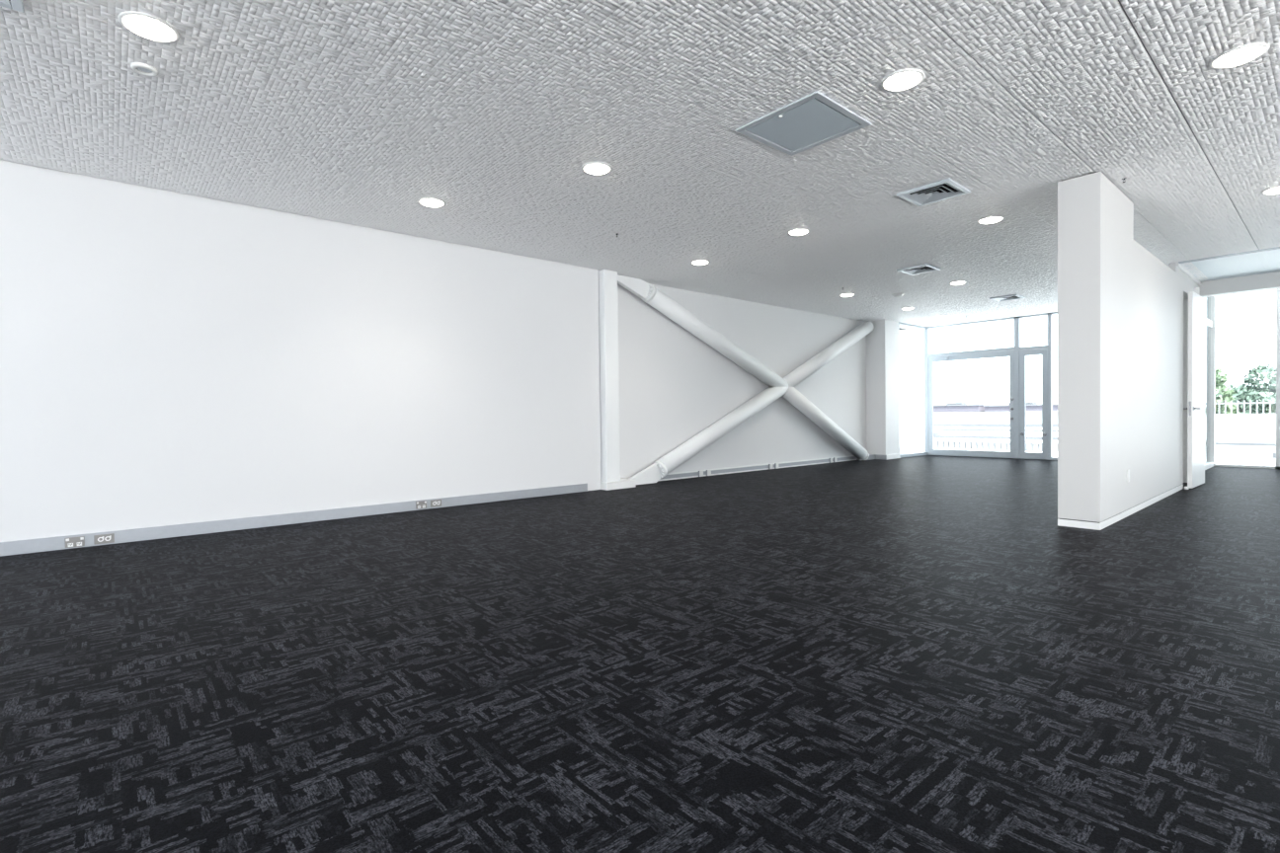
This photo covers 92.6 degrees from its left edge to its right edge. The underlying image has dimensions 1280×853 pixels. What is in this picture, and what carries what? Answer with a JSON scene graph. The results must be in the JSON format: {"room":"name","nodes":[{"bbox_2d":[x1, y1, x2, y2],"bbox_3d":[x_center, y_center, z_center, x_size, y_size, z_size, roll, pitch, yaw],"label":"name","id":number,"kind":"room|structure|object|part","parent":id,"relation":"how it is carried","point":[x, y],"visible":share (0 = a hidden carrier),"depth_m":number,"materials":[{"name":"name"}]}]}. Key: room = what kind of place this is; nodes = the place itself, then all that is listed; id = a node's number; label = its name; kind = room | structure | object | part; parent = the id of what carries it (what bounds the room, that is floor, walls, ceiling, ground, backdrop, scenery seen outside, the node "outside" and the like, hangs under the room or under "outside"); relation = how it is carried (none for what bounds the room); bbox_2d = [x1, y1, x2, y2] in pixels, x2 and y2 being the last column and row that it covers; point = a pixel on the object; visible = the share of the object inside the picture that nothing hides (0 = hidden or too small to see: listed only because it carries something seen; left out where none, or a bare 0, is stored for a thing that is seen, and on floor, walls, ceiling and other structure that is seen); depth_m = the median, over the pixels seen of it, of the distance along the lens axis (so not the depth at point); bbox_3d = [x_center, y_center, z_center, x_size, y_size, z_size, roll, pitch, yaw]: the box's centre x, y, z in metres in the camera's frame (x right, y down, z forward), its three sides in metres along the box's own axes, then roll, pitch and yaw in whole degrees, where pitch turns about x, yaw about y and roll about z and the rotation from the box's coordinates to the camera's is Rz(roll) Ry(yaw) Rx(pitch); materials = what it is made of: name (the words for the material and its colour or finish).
{"room":"empty office space","nodes":[
{"label":"empty office space","id":0,"kind":"room"},
{"bbox_2d":[0,160,899,542],"bbox_3d":[-2.947,-0.562,6.385,22.320,3.010,0.680,-2,1,-41],"label":"wall","id":1,"kind":"structure","parent":0,"point":[168,358],"depth_m":6.02,"materials":[{"name":"white paint"}]},
{"bbox_2d":[65,536,84,548],"bbox_3d":[-4.492,0.919,4.863,0.116,0.080,0.012,-2,1,-41],"label":"power socket","id":2,"kind":"object","parent":1,"relation":"attached to","point":[70,542],"visible":1,"depth_m":4.86,"materials":[{"name":"white plastic"}]},
{"bbox_2d":[93,533,114,545],"bbox_3d":[-4.358,0.915,4.979,0.124,0.076,0.011,-2,1,-41],"label":"outlet","id":3,"kind":"object","parent":1,"relation":"attached to","point":[103,538],"visible":1,"depth_m":4.98,"materials":[{"name":"white plastic"}]},
{"bbox_2d":[0,483,587,557],"bbox_3d":[-5.918,0.956,3.653,13.790,0.105,0.023,-2,1,-41],"label":"baseboard","id":4,"kind":"structure","parent":1,"relation":"attached to","point":[18,547],"depth_m":5.71,"materials":[{"name":"metal"}]},
{"bbox_2d":[415,500,426,508],"bbox_3d":[-2.386,0.856,6.684,0.116,0.080,0.012,-2,1,-41],"label":"power socket","id":5,"kind":"object","parent":1,"relation":"attached to","point":[419,505],"visible":1,"depth_m":6.68,"materials":[{"name":"white plastic"}]},
{"bbox_2d":[430,499,441,507],"bbox_3d":[-2.262,0.852,6.793,0.124,0.076,0.011,-2,1,-41],"label":"outlet","id":6,"kind":"object","parent":1,"relation":"attached to","point":[436,503],"visible":1,"depth_m":6.79,"materials":[{"name":"white plastic"}]},
{"bbox_2d":[698,470,703,477],"bbox_3d":[0.983,0.761,9.886,0.113,0.102,0.024,-2,1,-41],"label":"outlet","id":7,"kind":"object","parent":1,"relation":"attached to","point":[700,473],"visible":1,"depth_m":9.88,"materials":[{"name":"white plastic"}]},
{"bbox_2d":[706,469,711,476],"bbox_3d":[1.123,0.757,10.007,0.113,0.102,0.024,-2,1,-41],"label":"outlet","id":8,"kind":"object","parent":1,"relation":"attached to","point":[708,472],"visible":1,"depth_m":10.00,"materials":[{"name":"white plastic"}]},
{"bbox_2d":[620,455,856,480],"bbox_3d":[2.156,0.728,10.931,6.469,0.102,0.025,-2,1,-41],"label":"baseboard","id":9,"kind":"structure","parent":1,"relation":"attached to","point":[690,474],"depth_m":10.70,"materials":[{"name":"metal"}]},
{"bbox_2d":[617,274,876,484],"bbox_3d":[2.309,-0.698,10.873,7.173,2.988,0.293,-2,1,-41],"label":"brace","id":10,"kind":"object","parent":1,"relation":"attached to","point":[649,293],"visible":0.94,"depth_m":10.16,"materials":[{"name":"white metal"}]},
{"bbox_3d":[-0.135,-1.967,8.736,0.734,0.314,0.070,-2,1,-41],"label":"gusset plate","id":11,"kind":"part","parent":10,"relation":"part of","materials":[{"name":"white metal"}]},
{"bbox_3d":[0.066,0.672,8.929,0.688,0.330,0.070,-2,1,-41],"label":"gusset plate","id":12,"kind":"part","parent":10,"relation":"part of","materials":[{"name":"white metal"}]},
{"bbox_2d":[876,453,900,460],"bbox_3d":[5.387,0.647,13.284,0.622,0.100,0.239,-2,1,-41],"label":"baseboard","id":13,"kind":"object","parent":1,"relation":"attached to","point":[878,456],"visible":0.96,"depth_m":13.12,"materials":[{"name":"wood"}]},
{"bbox_2d":[898,312,1057,460],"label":"window","id":14,"kind":"structure","parent":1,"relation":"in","point":[1016,348],"depth_m":12.89,"materials":[{"name":"silver metal"}]},
{"bbox_3d":[6.167,-0.811,13.859,1.370,2.976,0.040,-2,1,-41],"label":"frame","id":15,"kind":"part","parent":14,"relation":"part of","materials":[{"name":"silver metal"}]},
{"bbox_2d":[928,350,1014,458],"bbox_3d":[7.314,-0.481,13.598,0.100,2.273,1.790,-2,1,-41],"label":"door","id":16,"kind":"structure","parent":14,"relation":"attached to","point":[1010,354],"depth_m":13.54,"materials":[{"name":"silver metal"}]},
{"bbox_2d":[1019,348,1047,459],"bbox_3d":[8.138,-0.464,12.658,0.085,2.253,0.510,-2,1,-41],"label":"door","id":17,"kind":"structure","parent":14,"relation":"attached to","point":[1044,352],"depth_m":12.64,"materials":[{"name":"silver metal"}]},
{"bbox_2d":[0,453,1279,852],"bbox_3d":[3.861,0.989,5.001,16.740,0.250,11.700,-2,1,-41],"label":"floor","id":18,"kind":"structure","parent":0,"point":[913,654],"depth_m":2.36,"materials":[{"name":"grey carpet"}]},
{"bbox_2d":[598,269,636,490],"bbox_3d":[-0.390,-0.633,8.495,0.510,2.974,0.365,-2,1,-41],"label":"steel column","id":19,"kind":"structure","parent":18,"relation":"on","point":[607,280],"depth_m":8.30,"materials":[{"name":"white metal"}]},
{"bbox_2d":[0,0,1279,330],"bbox_3d":[1.218,-2.140,2.758,23.540,0.201,11.600,-2,1,-41],"label":"ceiling","id":20,"kind":"structure","parent":0,"point":[351,112],"depth_m":4.13,"materials":[{"name":"white paint"}]},
{"bbox_2d":[0,0,24,12],"bbox_3d":[-2.961,-1.976,2.595,0.460,0.021,0.460,-2,1,-41],"label":"ceiling vent","id":21,"kind":"object","parent":20,"relation":"in","point":[17,5],"visible":1,"depth_m":2.86,"materials":[{"name":"silver metal"}]},
{"bbox_2d":[130,62,159,77],"bbox_3d":[-2.770,-1.994,3.421,0.124,0.018,0.124,-2,1,-41],"label":"ceiling sensor","id":22,"kind":"object","parent":20,"relation":"attached to","point":[141,68],"visible":1,"depth_m":3.41,"materials":[{"name":"white plastic"}]},
{"bbox_2d":[117,10,180,42],"bbox_3d":[-2.452,-1.988,3.061,0.244,0.026,0.244,-2,1,-41],"label":"recessed light","id":23,"kind":"object","parent":20,"relation":"in","point":[146,26],"visible":1,"depth_m":3.03,"materials":[{"name":"white plastic"}]},
{"bbox_2d":[124,15,174,40],"bbox_3d":[-2.452,-1.987,3.061,0.197,0.026,0.197,-2,1,-41],"label":"diffuser","id":24,"kind":"object","parent":23,"relation":"attached to","point":[150,28],"depth_m":3.04,"materials":[{"name":"white plastic"}]},
{"bbox_2d":[417,197,445,207],"bbox_3d":[-1.901,-2.039,5.587,0.244,0.026,0.244,-2,1,-41],"label":"recessed light","id":25,"kind":"object","parent":20,"relation":"in","point":[428,201],"visible":1,"depth_m":5.54,"materials":[{"name":"white plastic"}]},
{"bbox_2d":[420,199,443,207],"bbox_3d":[-1.901,-2.039,5.587,0.197,0.026,0.197,-2,1,-41],"label":"diffuser","id":26,"kind":"object","parent":25,"relation":"attached to","point":[428,202],"depth_m":5.56,"materials":[{"name":"white plastic"}]},
{"bbox_2d":[581,161,612,174],"bbox_3d":[-0.344,-2.046,4.872,0.244,0.026,0.244,-2,1,-41],"label":"recessed light","id":27,"kind":"object","parent":20,"relation":"in","point":[593,168],"visible":1,"depth_m":4.83,"materials":[{"name":"white plastic"}]},
{"bbox_2d":[584,163,609,174],"bbox_3d":[-0.344,-2.046,4.872,0.197,0.026,0.197,-2,1,-41],"label":"diffuser","id":28,"kind":"object","parent":27,"relation":"attached to","point":[593,169],"depth_m":4.84,"materials":[{"name":"white plastic"}]},
{"bbox_2d":[690,259,709,264],"bbox_3d":[0.776,-2.114,7.903,0.244,0.026,0.244,-2,1,-41],"label":"recessed light","id":29,"kind":"object","parent":20,"relation":"in","point":[696,262],"visible":1,"depth_m":7.85,"materials":[{"name":"white plastic"}]},
{"bbox_2d":[692,260,707,264],"bbox_3d":[0.776,-2.113,7.903,0.197,0.026,0.197,-2,1,-41],"label":"diffuser","id":30,"kind":"object","parent":29,"relation":"attached to","point":[693,262],"depth_m":7.86,"materials":[{"name":"white plastic"}]},
{"bbox_2d":[787,228,809,235],"bbox_3d":[1.719,-2.103,6.630,0.244,0.026,0.244,-2,1,-41],"label":"recessed light","id":31,"kind":"object","parent":20,"relation":"in","point":[797,231],"visible":1,"depth_m":6.58,"materials":[{"name":"white plastic"}]},
{"bbox_2d":[735,90,871,156],"bbox_3d":[1.118,-2.055,4.199,0.650,0.020,0.650,-2,1,-41],"label":"access hatch","id":32,"kind":"object","parent":20,"relation":"attached to","point":[814,120],"visible":1,"depth_m":4.16,"materials":[{"name":"silver metal"}]},
{"bbox_3d":[1.118,-2.059,4.199,0.540,0.010,0.540,-2,1,-41],"label":"panel","id":33,"kind":"part","parent":32,"relation":"part of","materials":[{"name":"grey paint"}]},
{"bbox_2d":[839,293,854,296],"bbox_3d":[3.450,-2.187,10.190,0.244,0.026,0.244,-2,1,-41],"label":"recessed light","id":34,"kind":"object","parent":20,"relation":"in","point":[842,294],"visible":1,"depth_m":10.12,"materials":[{"name":"white plastic"}]},
{"bbox_2d":[891,292,904,297],"bbox_3d":[4.301,-2.184,10.185,0.200,0.054,0.200,-2,1,-41],"label":"smoke detector","id":35,"kind":"object","parent":20,"relation":"attached to","point":[899,294],"visible":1,"depth_m":10.13,"materials":[{"name":"white plastic"}]},
{"bbox_2d":[880,69,925,91],"bbox_3d":[1.559,-2.047,3.636,0.244,0.026,0.244,-2,1,-41],"label":"recessed light","id":36,"kind":"object","parent":20,"relation":"in","point":[905,79],"visible":1,"depth_m":3.61,"materials":[{"name":"white plastic"}]},
{"bbox_2d":[884,72,920,90],"bbox_3d":[1.559,-2.047,3.636,0.197,0.026,0.197,-2,1,-41],"label":"diffuser","id":37,"kind":"object","parent":36,"relation":"attached to","point":[897,81],"depth_m":3.61,"materials":[{"name":"white plastic"}]},
{"bbox_2d":[901,307,914,310],"bbox_3d":[5.083,-2.233,11.603,0.244,0.026,0.244,-2,1,-41],"label":"recessed light","id":38,"kind":"object","parent":20,"relation":"in","point":[905,308],"visible":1,"depth_m":11.54,"materials":[{"name":"white plastic"}]},
{"bbox_2d":[896,263,941,275],"bbox_3d":[3.840,-2.163,8.425,0.420,0.021,0.420,-2,1,-41],"label":"ceiling vent","id":39,"kind":"object","parent":20,"relation":"in","point":[925,268],"visible":1,"depth_m":8.41,"materials":[{"name":"silver metal"}]},
{"bbox_2d":[896,178,970,206],"bbox_3d":[2.636,-2.096,5.493,0.460,0.021,0.460,-2,1,-41],"label":"ceiling vent","id":40,"kind":"object","parent":20,"relation":"in","point":[946,189],"visible":1,"depth_m":5.49,"materials":[{"name":"silver metal"}]},
{"bbox_2d":[949,280,966,284],"bbox_3d":[4.857,-2.190,9.344,0.244,0.026,0.244,-2,1,-41],"label":"recessed light","id":41,"kind":"object","parent":20,"relation":"in","point":[958,281],"visible":1,"depth_m":9.28,"materials":[{"name":"white plastic"}]},
{"bbox_2d":[951,281,964,284],"bbox_3d":[4.857,-2.189,9.344,0.197,0.026,0.197,-2,1,-41],"label":"diffuser","id":42,"kind":"object","parent":41,"relation":"attached to","point":[953,282],"depth_m":9.29,"materials":[{"name":"white plastic"}]},
{"bbox_2d":[976,215,1004,224],"bbox_3d":[3.609,-2.120,6.294,0.244,0.026,0.244,-2,1,-41],"label":"recessed light","id":43,"kind":"object","parent":20,"relation":"in","point":[990,219],"visible":1,"depth_m":6.25,"materials":[{"name":"white plastic"}]},
{"bbox_2d":[979,217,1001,224],"bbox_3d":[3.609,-2.120,6.294,0.197,0.026,0.197,-2,1,-41],"label":"diffuser","id":44,"kind":"object","parent":43,"relation":"attached to","point":[985,220],"depth_m":6.26,"materials":[{"name":"white plastic"}]},
{"bbox_2d":[989,294,1025,301],"bbox_3d":[6.373,-2.233,10.616,0.420,0.021,0.420,-2,1,-41],"label":"ceiling vent","id":45,"kind":"object","parent":20,"relation":"in","point":[1011,296],"visible":1,"depth_m":10.59,"materials":[{"name":"silver metal"}]},
{"bbox_2d":[1208,42,1269,69],"bbox_3d":[3.352,-2.066,3.428,0.244,0.026,0.244,-2,1,-41],"label":"recessed light","id":46,"kind":"object","parent":20,"relation":"in","point":[1239,55],"visible":1,"depth_m":3.40,"materials":[{"name":"white plastic"}]},
{"bbox_2d":[1214,46,1263,67],"bbox_3d":[3.352,-2.066,3.428,0.197,0.026,0.197,-2,1,-41],"label":"diffuser","id":47,"kind":"object","parent":46,"relation":"attached to","point":[1232,57],"depth_m":3.40,"materials":[{"name":"white plastic"}]},
{"bbox_2d":[1260,185,1279,194],"bbox_3d":[5.772,-2.133,5.521,0.244,0.026,0.244,-2,1,-41],"label":"recessed light","id":48,"kind":"object","parent":20,"relation":"in","point":[1275,190],"visible":1,"depth_m":5.53,"materials":[{"name":"white plastic"}]},
{"bbox_2d":[1264,187,1279,194],"bbox_3d":[5.772,-2.133,5.521,0.197,0.026,0.197,-2,1,-41],"label":"diffuser","id":49,"kind":"object","parent":48,"relation":"attached to","point":[1271,191],"depth_m":5.52,"materials":[{"name":"white plastic"}]},
{"bbox_2d":[1057,171,1183,523],"bbox_3d":[5.191,-0.696,6.457,3.915,2.918,0.300,-2,1,-41],"label":"wall partition","id":50,"kind":"structure","parent":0,"point":[1120,307],"depth_m":5.31,"materials":[{"name":"white paint"}]},
{"bbox_2d":[1057,484,1183,530],"bbox_3d":[5.209,0.792,6.483,3.917,0.058,0.302,-2,1,-41],"label":"baseboard","id":51,"kind":"structure","parent":50,"relation":"attached to","point":[1062,522],"depth_m":5.43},
{"bbox_2d":[1126,469,1129,482],"bbox_3d":[4.571,0.462,5.723,0.074,0.120,0.013,-2,1,-41],"label":"wall socket","id":52,"kind":"object","parent":50,"relation":"attached to","point":[1128,470],"visible":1,"depth_m":5.70,"materials":[{"name":"white plastic"}]},
{"bbox_2d":[1183,278,1194,299],"bbox_3d":[6.968,-1.773,7.987,0.820,0.150,0.300,-2,1,-41],"label":"trim","id":53,"kind":"structure","parent":50,"relation":"attached to","point":[1187,286],"depth_m":7.81,"materials":[{"name":"white paint"}]},
{"bbox_2d":[1183,291,1205,488],"bbox_3d":[7.151,-0.460,7.857,0.872,2.440,0.164,-2,1,-39],"label":"door","id":54,"kind":"structure","parent":50,"relation":"in","point":[1196,358],"depth_m":7.71,"materials":[{"name":"wood"}]},
{"bbox_2d":[1168,262,1199,287],"bbox_3d":[7.982,-0.846,8.970,1.960,3.176,0.070,-2,1,-41],"label":"wall","id":55,"kind":"structure","parent":0,"point":[1172,267],"depth_m":8.64,"materials":[{"name":"white paint"}]},
{"bbox_2d":[1175,262,1200,285],"bbox_3d":[7.998,-2.226,8.906,1.959,0.075,0.028,-2,1,-41],"label":"trim","id":56,"kind":"structure","parent":55,"relation":"attached to","point":[1181,268],"depth_m":8.82,"materials":[{"name":"white paint"}]},
{"bbox_2d":[1183,287,1199,482],"bbox_3d":[7.356,-0.549,8.308,0.045,2.620,0.375,-2,1,-41],"label":"trim","id":57,"kind":"structure","parent":55,"relation":"attached to","point":[1196,289],"depth_m":8.26,"materials":[{"name":"white paint"}]},
{"bbox_2d":[1204,462,1213,470],"bbox_3d":[9.348,0.668,10.100,1.520,0.075,0.025,-2,1,-41],"label":"baseboard","id":58,"kind":"structure","parent":55,"relation":"attached to","point":[1209,465],"depth_m":10.24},
{"bbox_3d":[4.952,-0.972,-1.673,23.740,3.920,0.200,-2,1,-41],"label":"wall","id":59,"kind":"structure","parent":0,"visible":0},
{"bbox_2d":[1178,246,1279,263],"bbox_3d":[9.196,-2.201,6.024,0.076,0.032,5.900,-2,1,-41],"label":"trim","id":60,"kind":"structure","parent":59,"relation":"attached to","point":[1274,248],"depth_m":7.87,"materials":[{"name":"white paint"}]},
{"bbox_2d":[1180,248,1279,281],"bbox_3d":[9.952,-2.249,6.678,1.920,0.058,5.900,-2,1,-41],"label":"trim","id":61,"kind":"structure","parent":59,"relation":"attached to","point":[1266,262],"depth_m":8.47,"materials":[{"name":"white paint"}]},
{"bbox_2d":[1199,271,1279,297],"bbox_3d":[10.747,-2.595,7.383,0.220,1.140,5.930,-2,1,-41],"label":"trim","id":62,"kind":"structure","parent":59,"relation":"attached to","point":[1264,281],"depth_m":9.22,"materials":[{"name":"white paint"}]},
{"bbox_2d":[1203,289,1279,469],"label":"window","id":63,"kind":"structure","parent":59,"relation":"in","point":[1210,388],"depth_m":10.41,"materials":[{"name":"white metal"}]},
{"bbox_3d":[9.392,-2.357,10.166,1.260,1.120,0.006,-2,1,-41],"label":"return pane","id":64,"kind":"part","parent":63,"relation":"part of","materials":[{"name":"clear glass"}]},
{"bbox_3d":[9.414,-0.533,10.198,1.260,2.330,0.006,-2,1,-41],"label":"return pane","id":65,"kind":"part","parent":63,"relation":"part of","materials":[{"name":"clear glass"}]},
{"bbox_3d":[9.303,-1.245,10.097,1.530,3.900,0.050,-2,1,-41],"label":"return frame","id":66,"kind":"part","parent":63,"relation":"part of","materials":[{"name":"white metal"}]},
{"bbox_3d":[19.728,3.180,14.448,9.600,4.640,12.200,-2,1,-41],"label":"roof","id":67,"kind":"structure","parent":0,"visible":0},
{"bbox_2d":[1214,413,1276,458],"bbox_3d":[14.669,0.310,14.546,1.600,1.220,2.220,-2,1,-41],"label":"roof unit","id":68,"kind":"structure","parent":67,"relation":"on","point":[1253,436],"depth_m":14.27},
{"bbox_2d":[1215,400,1276,413],"bbox_3d":[21.242,-0.047,18.843,0.065,1.620,9.500,-2,1,-41],"label":"picket fence","id":69,"kind":"object","parent":67,"relation":"on","point":[1250,402],"visible":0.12,"depth_m":20.13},
{"bbox_3d":[21.251,-0.112,18.850,0.040,1.350,9.500,-2,1,-41],"label":"rail","id":70,"kind":"part","parent":69,"relation":"part of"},
{"label":"outside","id":71,"kind":"structure","parent":0,"visible":0},
{"bbox_3d":[239.374,-1.713,273.230,680.500,0.200,700.000,-2,1,-41],"label":"ground","id":72,"kind":"structure","parent":71,"visible":0},
{"bbox_2d":[933,402,989,411],"bbox_3d":[163.813,-6.923,314.927,12.800,10.600,24.800,-2,1,-41],"label":"building","id":73,"kind":"structure","parent":72,"relation":"on","point":[949,407],"depth_m":309.76,"materials":[{"name":"grey"}]},
{"bbox_2d":[946,402,966,404],"bbox_3d":[163.166,-11.677,315.523,6.000,1.100,7.800,-2,1,-41],"label":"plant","id":74,"kind":"object","parent":73,"relation":"on","point":[946,403],"depth_m":313.34,"materials":[{"name":"white"}]},
{"bbox_2d":[933,410,1057,423],"bbox_3d":[134.978,-3.079,249.009,50.600,5.970,100.600,-2,1,-41],"label":"warehouse","id":75,"kind":"structure","parent":72,"relation":"on","point":[1031,417],"depth_m":223.28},
{"bbox_2d":[933,423,1057,434],"bbox_3d":[36.981,1.918,79.618,40.600,4.420,48.600,-2,1,-41],"label":"building","id":76,"kind":"structure","parent":72,"relation":"on","point":[986,429],"depth_m":68.30,"materials":[{"name":"white"}]},
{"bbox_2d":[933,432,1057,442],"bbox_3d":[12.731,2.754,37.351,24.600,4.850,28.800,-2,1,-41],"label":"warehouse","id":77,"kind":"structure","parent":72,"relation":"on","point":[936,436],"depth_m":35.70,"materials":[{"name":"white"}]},
{"bbox_2d":[983,401,1057,411],"bbox_3d":[184.959,-6.504,293.554,12.800,10.000,32.800,-2,1,-41],"label":"building","id":78,"kind":"structure","parent":72,"relation":"on","point":[1032,406],"depth_m":291.92,"materials":[{"name":"grey"}]},
{"bbox_2d":[1215,366,1240,413],"bbox_3d":[20.952,1.458,22.972,2.723,7.761,2.608,-2,1,-41],"label":"tree","id":79,"kind":"object","parent":72,"relation":"on","point":[1221,376],"visible":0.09,"depth_m":22.36,"materials":[{"name":"green plant"}]},
{"bbox_2d":[1215,364,1276,413],"bbox_3d":[25.142,1.353,24.966,3.318,7.797,2.460,0,1,25],"label":"tree","id":80,"kind":"object","parent":72,"relation":"on","point":[1252,392],"visible":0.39,"depth_m":24.59,"materials":[{"name":"green plant"}]},
{"bbox_2d":[1266,403,1276,413],"bbox_3d":[23.307,1.594,21.118,2.378,7.499,2.894,-1,1,-9],"label":"tree","id":81,"kind":"object","parent":72,"relation":"on","point":[1273,410],"visible":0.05,"depth_m":22.18,"materials":[{"name":"green plant"}]},
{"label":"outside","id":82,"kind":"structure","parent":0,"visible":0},
{"bbox_2d":[899,448,1275,466],"bbox_3d":[10.463,0.858,13.953,4.960,0.230,16.600,-2,1,-41],"label":"floor","id":83,"kind":"structure","parent":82,"point":[1218,459],"depth_m":13.31,"materials":[{"name":"white"}]},
{"bbox_2d":[899,328,924,452],"bbox_3d":[6.538,-1.657,16.621,5.000,4.799,0.400,-2,1,-41],"label":"wall","id":84,"kind":"structure","parent":83,"relation":"on","point":[912,350],"depth_m":17.50,"materials":[{"name":"white paint"}]},
{"bbox_2d":[933,439,1057,452],"bbox_3d":[10.451,0.546,17.642,0.180,0.260,5.600,-2,1,-41],"label":"roof parapet","id":85,"kind":"object","parent":83,"relation":"on","point":[937,443],"visible":0.44,"depth_m":17.93,"materials":[{"name":"white"}]}
]}

